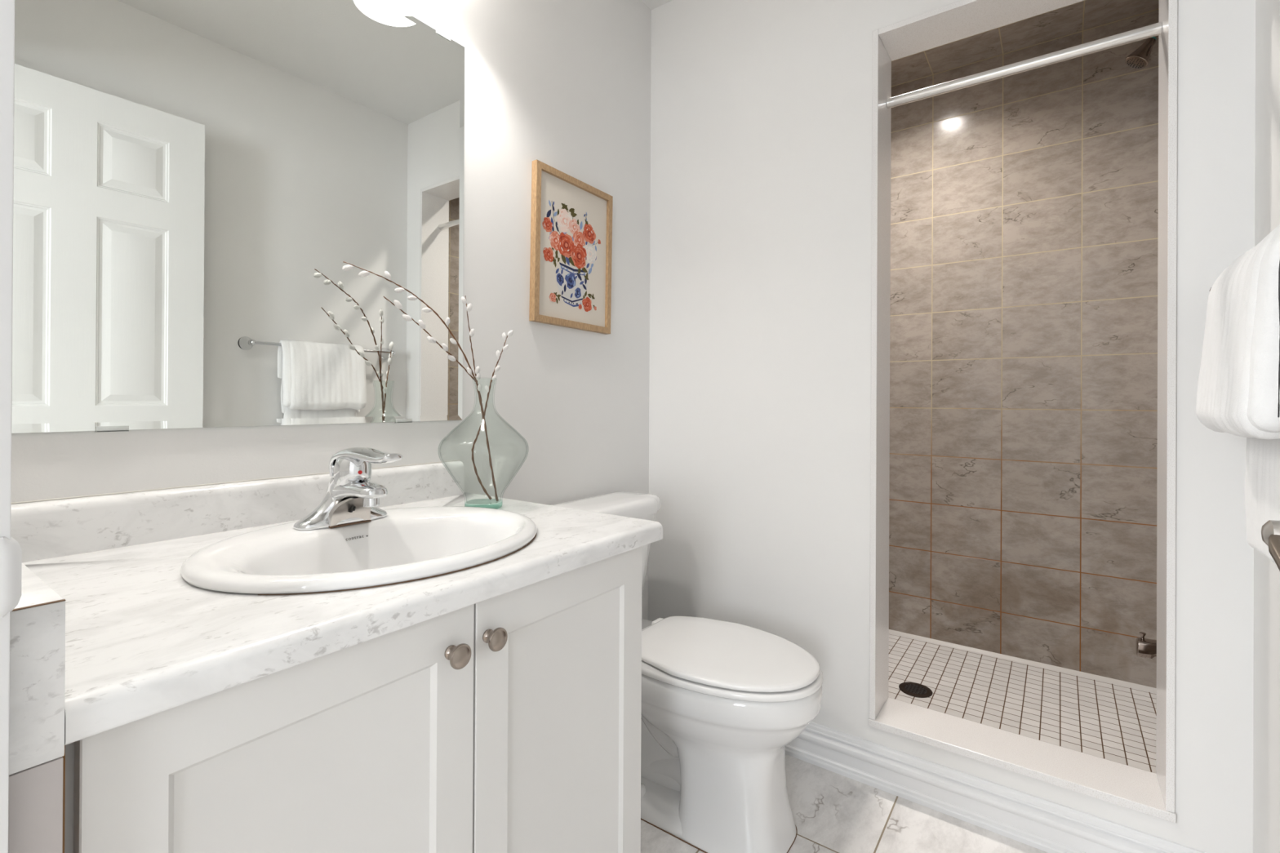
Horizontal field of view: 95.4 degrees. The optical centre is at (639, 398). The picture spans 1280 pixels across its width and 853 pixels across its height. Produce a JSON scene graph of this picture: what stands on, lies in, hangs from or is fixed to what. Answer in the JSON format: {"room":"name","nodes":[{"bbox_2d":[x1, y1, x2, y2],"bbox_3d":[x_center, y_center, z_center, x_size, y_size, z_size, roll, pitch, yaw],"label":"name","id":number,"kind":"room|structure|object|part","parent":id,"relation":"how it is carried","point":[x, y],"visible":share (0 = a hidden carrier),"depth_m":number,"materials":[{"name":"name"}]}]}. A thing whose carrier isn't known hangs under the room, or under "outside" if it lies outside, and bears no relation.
{"room":"bathroom","nodes":[
{"label":"bathroom","id":0,"kind":"room"},
{"bbox_2d":[11,0,651,620],"bbox_3d":[-0.525,-0.163,1.390,0.120,2.440,1.745,0,0,36],"label":"wall","id":1,"kind":"structure","parent":0,"point":[563,85],"depth_m":1.57,"materials":[{"name":"paint"}]},
{"bbox_2d":[10,460,463,562],"bbox_3d":[-0.659,0.188,1.085,0.020,0.080,0.785,0,0,36],"label":"backsplash","id":2,"kind":"structure","parent":1,"relation":"attached to","point":[55,528],"depth_m":0.95,"materials":[{"name":"stone"}]},
{"bbox_2d":[11,0,464,433],"bbox_3d":[-0.667,-0.403,1.082,0.007,0.908,0.816,0,0,36],"label":"wall mirror","id":3,"kind":"object","parent":1,"relation":"attached to","point":[195,181],"visible":1,"depth_m":1.02,"materials":[{"name":"silver mirror"}]},
{"bbox_2d":[528,159,613,334],"bbox_3d":[-0.195,-0.430,1.727,0.020,0.440,0.333,0,-1,36],"label":"framed picture","id":4,"kind":"object","parent":1,"relation":"attached to","point":[571,219],"visible":1,"depth_m":1.71,"materials":[{"name":"multicoloured paper"}]},
{"bbox_2d":[293,447,402,530],"bbox_3d":[-0.456,0.146,0.960,0.183,0.132,0.153,0,0,36],"label":"faucet","id":5,"kind":"object","parent":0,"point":[350,498],"visible":1,"depth_m":0.95,"materials":[{"name":"silver metal"}]},
{"bbox_3d":[-0.470,0.184,0.970,0.071,0.050,0.069,0,0,36],"label":"panel","id":6,"kind":"part","parent":5,"relation":"part of","materials":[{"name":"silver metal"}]},
{"bbox_3d":[-0.448,0.106,0.955,0.165,0.052,0.056,0,0,36],"label":"lever","id":7,"kind":"part","parent":5,"relation":"part of","materials":[{"name":"silver metal"}]},
{"bbox_2d":[640,0,672,9],"bbox_3d":[0.182,-1.430,0.978,1.741,0.100,1.888,0,0,36],"label":"ceiling","id":8,"kind":"structure","parent":0,"point":[651,4],"depth_m":2.03,"materials":[{"name":"paint"}]},
{"bbox_2d":[640,754,1048,852],"bbox_3d":[0.126,1.085,0.914,1.501,0.050,1.745,0,0,36],"label":"floor","id":9,"kind":"structure","parent":0,"point":[833,812],"depth_m":1.45,"materials":[{"name":"tile"}]},
{"bbox_2d":[8,546,642,852],"bbox_3d":[-0.445,0.659,0.899,0.580,0.794,0.797,0,0,36],"label":"vanity cabinet","id":10,"kind":"object","parent":9,"relation":"on","point":[510,722],"visible":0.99,"depth_m":0.69,"materials":[{"name":"white wood"}]},
{"bbox_3d":[-0.336,0.603,0.613,0.018,0.678,0.378,0,0,36],"label":"door","id":11,"kind":"part","parent":10,"relation":"part of","materials":[{"name":"white wood"}]},
{"bbox_2d":[8,459,662,775],"bbox_3d":[-0.435,0.207,0.919,0.578,0.122,0.836,0,0,36],"label":"countertop","id":12,"kind":"structure","parent":10,"relation":"on","point":[107,631],"depth_m":0.67,"materials":[{"name":"stone"}]},
{"bbox_2d":[180,506,537,595],"bbox_3d":[-0.402,0.290,0.914,0.432,0.160,0.508,0,0,36],"label":"oval sink","id":13,"kind":"object","parent":12,"relation":"in","point":[405,544],"visible":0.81,"depth_m":0.90,"materials":[{"name":"ceramic"}]},
{"bbox_2d":[438,377,528,508],"bbox_3d":[-0.328,0.093,1.226,0.183,0.272,0.183,0,0,36],"label":"glass vase","id":14,"kind":"object","parent":12,"relation":"on","point":[495,378],"visible":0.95,"depth_m":1.23,"materials":[{"name":"clear glass"}]},
{"bbox_2d":[342,261,498,501],"bbox_3d":[-0.440,-0.024,1.186,0.298,0.479,0.029,0,0,-23],"label":"branch","id":15,"kind":"object","parent":14,"relation":"in","point":[346,268],"visible":1,"depth_m":1.20,"materials":[{"name":"brown plant"}]},
{"bbox_2d":[383,296,492,499],"bbox_3d":[-0.407,0.008,1.180,0.215,0.409,0.021,0,0,-33],"label":"branch","id":16,"kind":"object","parent":14,"relation":"in","point":[397,304],"visible":1,"depth_m":1.19,"materials":[{"name":"brown plant"}]},
{"bbox_2d":[461,296,484,417],"bbox_3d":[-0.352,-0.089,1.223,0.050,0.254,0.012,0,0,2],"label":"branch","id":17,"kind":"object","parent":14,"relation":"in","point":[472,331],"visible":1,"depth_m":1.22,"materials":[{"name":"white plant"}]},
{"bbox_2d":[484,329,513,416],"bbox_3d":[-0.301,-0.054,1.237,0.062,0.186,0.013,0,0,-12],"label":"branch","id":18,"kind":"object","parent":14,"relation":"in","point":[498,354],"visible":1,"depth_m":1.23,"materials":[{"name":"white plant"}]},
{"bbox_3d":[-0.228,0.318,0.724,0.025,0.030,0.030,0,0,36],"label":"knob","id":19,"kind":"part","parent":10,"relation":"part of","materials":[{"name":"grey metal"}]},
{"bbox_3d":[-0.194,0.317,0.771,0.025,0.030,0.030,0,0,36],"label":"knob","id":20,"kind":"part","parent":10,"relation":"part of","materials":[{"name":"grey metal"}]},
{"bbox_3d":[-0.114,0.605,0.921,0.018,0.678,0.375,0,0,36],"label":"door","id":21,"kind":"part","parent":10,"relation":"part of","materials":[{"name":"white wood"}]},
{"bbox_2d":[551,491,822,852],"bbox_3d":[0.115,0.679,1.538,0.724,0.766,0.397,0,0,36],"label":"toilet","id":22,"kind":"object","parent":9,"relation":"on","point":[722,701],"visible":0.7,"depth_m":1.37,"materials":[{"name":"ceramic"}]},
{"bbox_3d":[-0.102,0.320,1.696,0.184,0.050,0.397,0,0,36],"label":"tank lid","id":23,"kind":"part","parent":22,"relation":"part of","materials":[{"name":"ceramic"}]},
{"bbox_3d":[-0.104,0.501,1.697,0.161,0.314,0.376,0,0,36],"label":"tank","id":24,"kind":"part","parent":22,"relation":"part of","materials":[{"name":"ceramic"}]},
{"bbox_3d":[0.211,0.635,1.469,0.472,0.016,0.357,0,0,36],"label":"lid","id":25,"kind":"part","parent":22,"relation":"part of","materials":[{"name":"plastic"}]},
{"bbox_3d":[0.203,0.654,1.475,0.508,0.015,0.370,0,0,36],"label":"seat","id":26,"kind":"part","parent":22,"relation":"part of","materials":[{"name":"plastic"}]},
{"bbox_2d":[648,0,1255,852],"bbox_3d":[0.684,-0.155,1.683,1.741,2.440,0.143,0,0,36],"label":"wall","id":27,"kind":"structure","parent":0,"point":[761,220],"depth_m":1.71,"materials":[{"name":"paint"}]},
{"bbox_2d":[869,29,891,719],"bbox_3d":[0.693,-0.068,1.677,0.016,1.910,0.156,0,0,36],"label":"trim","id":28,"kind":"structure","parent":27,"relation":"attached to","point":[882,62],"depth_m":1.64,"materials":[{"name":"paint"}]},
{"bbox_2d":[878,0,1084,61],"bbox_3d":[0.948,-1.014,1.500,0.599,0.016,0.156,0,0,36],"label":"trim","id":29,"kind":"structure","parent":27,"relation":"attached to","point":[962,19],"depth_m":1.56,"materials":[{"name":"paint"}]},
{"bbox_2d":[784,721,1205,852],"bbox_3d":[0.631,1.008,1.615,1.499,0.112,0.019,0,0,36],"label":"baseboard","id":30,"kind":"structure","parent":27,"relation":"attached to","point":[1046,825],"depth_m":1.47,"materials":[{"name":"paint"}]},
{"bbox_2d":[868,697,1176,823],"bbox_3d":[0.935,0.898,1.494,0.633,0.020,0.160,0,0,36],"label":"shower curb","id":31,"kind":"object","parent":27,"relation":"attached to","point":[1137,789],"depth_m":1.45,"materials":[{"name":"stone"}]},
{"bbox_2d":[886,22,1162,108],"bbox_3d":[0.963,-0.858,1.522,0.598,0.027,0.027,0,0,36],"label":"shower rod","id":32,"kind":"object","parent":27,"relation":"attached to","point":[1154,29],"visible":1,"depth_m":1.48,"materials":[{"name":"metal"}]},
{"bbox_2d":[1155,0,1177,813],"bbox_3d":[1.191,-0.066,1.318,0.014,1.910,0.156,0,0,36],"label":"trim","id":33,"kind":"structure","parent":27,"relation":"attached to","point":[1167,12],"depth_m":1.26,"materials":[{"name":"paint"}]},
{"bbox_2d":[888,633,1156,773],"bbox_3d":[0.983,1.015,2.079,1.470,0.001,0.860,0,0,36],"label":"floor","id":34,"kind":"structure","parent":0,"point":[1113,722],"depth_m":1.96,"materials":[{"name":"tile"}]},
{"bbox_2d":[898,682,932,697],"bbox_3d":[0.959,1.012,2.028,0.106,0.004,0.106,0,0,36],"label":"shower drain","id":35,"kind":"object","parent":34,"relation":"on","point":[913,689],"visible":1,"depth_m":2.02,"materials":[{"name":"metal"}]},
{"bbox_2d":[888,8,1159,688],"bbox_3d":[1.240,-0.151,2.431,1.470,2.440,0.001,0,0,36],"label":"wall","id":36,"kind":"structure","parent":0,"point":[1024,205],"depth_m":2.24,"materials":[{"name":"tile"}]},
{"bbox_2d":[888,629,1156,693],"bbox_3d":[1.229,1.010,2.422,1.470,0.013,0.016,0,0,36],"label":"trim","id":37,"kind":"structure","parent":36,"relation":"attached to","point":[1116,682],"depth_m":2.23,"materials":[{"name":"white tile"}]},
{"bbox_2d":[891,0,1159,86],"bbox_3d":[0.996,-1.363,2.085,1.470,0.001,0.860,0,0,36],"label":"ceiling","id":38,"kind":"structure","parent":0,"point":[1082,15],"depth_m":2.19,"materials":[{"name":"tile"}]},
{"bbox_2d":[1253,0,1279,852],"bbox_3d":[0.791,-0.158,0.444,0.120,2.440,1.745,0,0,36],"label":"wall","id":39,"kind":"structure","parent":0,"point":[1266,666],"depth_m":1.11,"materials":[{"name":"paint"}]},
{"bbox_3d":[0.974,-0.213,0.873,0.084,0.055,0.653,0,0,36],"label":"towel bar","id":40,"kind":"object","parent":39,"relation":"attached to","visible":0},
{"bbox_2d":[1195,224,1279,564],"bbox_3d":[0.926,0.006,0.878,0.093,0.487,0.354,0,0,36],"label":"towel","id":41,"kind":"object","parent":40,"relation":"hanging from","point":[1238,390],"visible":0.98,"depth_m":0.83,"materials":[{"name":"fabric"}]},
{"bbox_2d":[1261,520,1279,570],"bbox_3d":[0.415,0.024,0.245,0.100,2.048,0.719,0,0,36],"label":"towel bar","id":42,"kind":"structure","parent":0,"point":[1270,530],"depth_m":0.49,"materials":[{"name":"silver metal"}]},
{"bbox_3d":[0.568,0.117,0.488,0.065,0.059,0.059,0,0,36],"label":"handle","id":43,"kind":"part","parent":42,"relation":"part of","materials":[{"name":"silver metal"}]},
{"bbox_3d":[0.524,0.144,0.458,0.029,0.060,0.089,0,0,36],"label":"lever","id":44,"kind":"part","parent":42,"relation":"part of","materials":[{"name":"silver metal"}]},
{"bbox_3d":[-0.340,-0.164,0.259,1.501,2.440,0.125,0,0,36],"label":"wall","id":45,"kind":"structure","parent":0,"visible":0},
{"bbox_2d":[0,0,22,852],"bbox_3d":[-0.144,0.010,0.118,0.820,2.092,0.131,0,0,36],"label":"trim","id":46,"kind":"structure","parent":45,"relation":"attached to","point":[11,552],"depth_m":0.39,"materials":[{"name":"paint"}]},
{"bbox_3d":[-0.438,0.120,0.381,0.007,0.054,0.048,0,0,30],"label":"strike plate","id":47,"kind":"part","parent":46,"relation":"part of","materials":[{"name":"paint"}]},
{"label":"wall","id":48,"kind":"structure","parent":0,"visible":0},
{"bbox_2d":[1124,35,1158,68],"bbox_3d":[1.538,-1.059,1.720,0.163,0.129,0.066,0,0,36],"label":"shower fixture","id":49,"kind":"object","parent":48,"relation":"attached to","point":[1140,58],"visible":0.68,"depth_m":1.73,"materials":[{"name":"silver metal"}]},
{"bbox_2d":[1135,631,1156,658],"bbox_3d":[1.543,0.735,1.711,0.130,0.072,0.048,0,0,36],"label":"tub spout","id":50,"kind":"object","parent":48,"relation":"attached to","point":[1146,648],"visible":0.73,"depth_m":1.72,"materials":[{"name":"silver metal"}]},
{"bbox_3d":[1.502,0.709,1.741,0.016,0.020,0.016,0,0,36],"label":"diverter knob","id":51,"kind":"part","parent":50,"relation":"part of","materials":[{"name":"silver metal"}]}
]}

